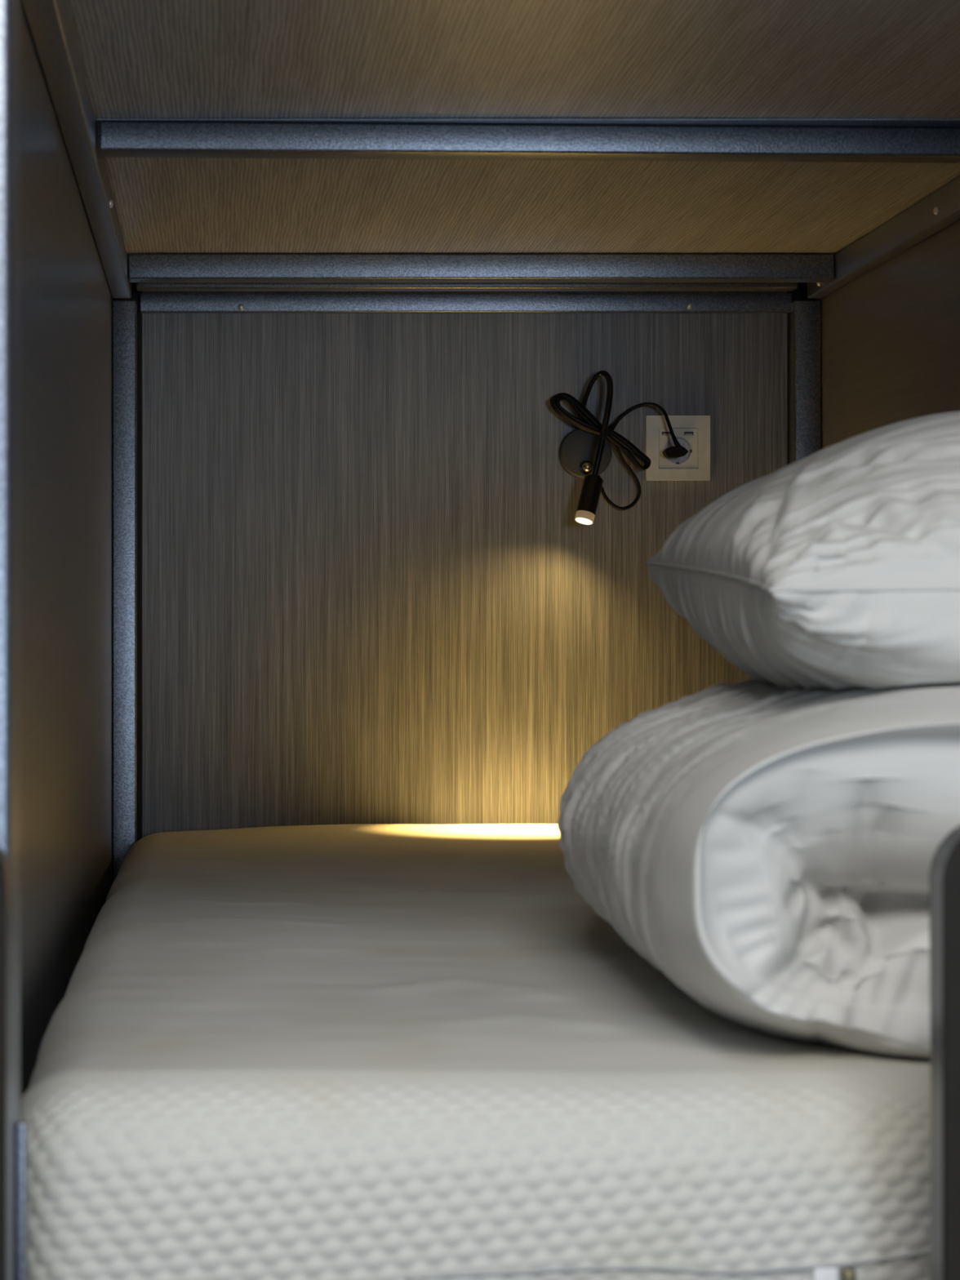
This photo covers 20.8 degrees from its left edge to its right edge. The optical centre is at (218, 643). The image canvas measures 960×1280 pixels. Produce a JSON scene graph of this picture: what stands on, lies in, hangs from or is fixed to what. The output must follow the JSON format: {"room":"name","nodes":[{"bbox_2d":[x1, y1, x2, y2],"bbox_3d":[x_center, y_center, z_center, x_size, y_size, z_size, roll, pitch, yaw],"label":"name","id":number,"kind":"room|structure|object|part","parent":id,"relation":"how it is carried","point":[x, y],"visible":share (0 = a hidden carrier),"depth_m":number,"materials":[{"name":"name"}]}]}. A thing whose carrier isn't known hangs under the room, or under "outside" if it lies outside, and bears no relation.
{"room":"dormitory","nodes":[
{"label":"dormitory","id":0,"kind":"room"},
{"bbox_2d":[20,0,112,1097],"bbox_3d":[-0.144,0.143,2.333,0.018,1.267,2.004,0,0,0],"label":"wall","id":1,"kind":"structure","parent":0,"point":[66,299],"depth_m":2.20,"materials":[{"name":"laminate"}]},
{"bbox_2d":[142,291,786,837],"bbox_3d":[0.314,0.144,3.314,0.823,1.226,0.018,0,0,0],"label":"wall","id":2,"kind":"structure","parent":0,"point":[374,591],"depth_m":3.31,"materials":[{"name":"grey wood"}]},
{"bbox_2d":[112,282,142,840],"bbox_3d":[-0.116,0.144,3.314,0.038,1.226,0.018,0,0,0],"label":"bed frame post","id":3,"kind":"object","parent":2,"relation":"attached to","point":[135,293],"depth_m":3.31,"materials":[{"name":"black metal"}]},
{"bbox_2d":[550,370,688,524],"bbox_3d":[0.506,-0.246,3.261,0.173,0.196,0.088,0,0,0],"label":"reading lamp","id":4,"kind":"object","parent":2,"relation":"attached to","point":[585,452],"visible":1,"depth_m":3.27,"materials":[{"name":"black metal"}]},
{"bbox_2d":[578,460,593,474],"bbox_3d":[0.466,-0.223,3.278,0.018,0.018,0.016,0,0,0],"label":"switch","id":5,"kind":"object","parent":4,"relation":"attached to","point":[585,467],"depth_m":3.28,"materials":[{"name":"silver metal"}]},
{"bbox_2d":[644,415,710,480],"bbox_3d":[0.585,-0.249,3.300,0.081,0.082,0.009,0,0,0],"label":"wall socket","id":6,"kind":"object","parent":2,"relation":"attached to","point":[692,433],"visible":0.98,"depth_m":3.30,"materials":[{"name":"beige plastic"}]},
{"bbox_2d":[786,282,815,465],"bbox_3d":[0.744,0.144,3.314,0.036,1.226,0.018,0,0,0],"label":"trim","id":7,"kind":"structure","parent":2,"relation":"attached to","point":[800,293],"depth_m":3.31,"materials":[{"name":"black metal"}]},
{"bbox_2d":[66,0,959,257],"bbox_3d":[0.314,-0.479,2.296,0.897,0.018,2.078,0,0,0],"label":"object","id":8,"kind":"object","parent":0,"point":[140,59],"depth_m":2.25,"materials":[{"name":"brown laminate"}]},
{"bbox_2d":[815,219,959,449],"bbox_3d":[0.771,0.143,2.296,0.018,1.267,2.078,0,0,0],"label":"wall","id":9,"kind":"structure","parent":0,"point":[891,334],"depth_m":2.92,"materials":[{"name":"laminate"}]},
{"bbox_3d":[0.250,0.787,0.800,5.500,0.020,6.800,0,0,0],"label":"floor","id":10,"kind":"structure","parent":0,"visible":0},
{"bbox_2d":[0,0,959,1279],"bbox_3d":[0.163,0.154,2.268,1.196,1.246,2.074,0,0,0],"label":"frame","id":11,"kind":"object","parent":10,"relation":"on","point":[50,23],"visible":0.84,"depth_m":2.34,"materials":[{"name":"metal"}]},
{"bbox_3d":[-0.127,0.172,1.293,0.052,1.211,0.072,0,0,0],"label":"post","id":12,"kind":"part","parent":11,"relation":"part of","materials":[{"name":"grey metal"}]},
{"bbox_3d":[-0.122,-0.452,2.264,0.024,0.034,2.007,0,0,0],"label":"rail","id":13,"kind":"part","parent":11,"relation":"part of","materials":[{"name":"grey metal"}]},
{"bbox_3d":[-0.119,0.172,3.287,0.030,1.211,0.034,0,0,0],"label":"post","id":14,"kind":"part","parent":11,"relation":"part of","materials":[{"name":"grey metal"}]},
{"bbox_3d":[0.315,-0.433,3.298,0.830,0.024,0.013,0,0,0],"label":"rail","id":15,"kind":"part","parent":11,"relation":"part of","materials":[{"name":"grey metal"}]},
{"bbox_3d":[0.311,-0.457,3.254,0.829,0.025,0.028,0,0,0],"label":"rail","id":16,"kind":"part","parent":11,"relation":"part of","materials":[{"name":"grey metal"}]},
{"bbox_2d":[20,823,930,1279],"bbox_3d":[0.320,0.297,2.307,0.874,0.146,1.982,0,0,0],"label":"mattress","id":17,"kind":"object","parent":11,"relation":"on","point":[354,1051],"visible":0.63,"depth_m":1.35,"materials":[{"name":"white fabric"}]},
{"bbox_2d":[557,678,959,1058],"bbox_3d":[0.473,0.122,1.772,0.471,0.207,0.785,0,0,0],"label":"duvet","id":18,"kind":"object","parent":17,"relation":"on","point":[769,850],"visible":0.91,"depth_m":1.42,"materials":[{"name":"white fabric"}]},
{"bbox_2d":[645,411,959,690],"bbox_3d":[0.531,-0.054,1.760,0.430,0.212,0.557,0,0,0],"label":"pillow","id":19,"kind":"object","parent":18,"relation":"on","point":[837,567],"visible":1,"depth_m":1.56,"materials":[{"name":"white fabric"}]},
{"bbox_3d":[0.321,0.325,1.319,0.007,0.013,0.005,0,0,0],"label":"zip pull","id":20,"kind":"part","parent":17,"relation":"part of","materials":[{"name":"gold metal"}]},
{"bbox_3d":[0.745,0.172,3.287,0.034,1.211,0.034,0,0,0],"label":"post","id":21,"kind":"part","parent":11,"relation":"part of","materials":[{"name":"grey metal"}]},
{"bbox_3d":[0.752,-0.452,2.264,0.019,0.034,2.007,0,0,0],"label":"rail","id":22,"kind":"part","parent":11,"relation":"part of","materials":[{"name":"grey metal"}]}
]}

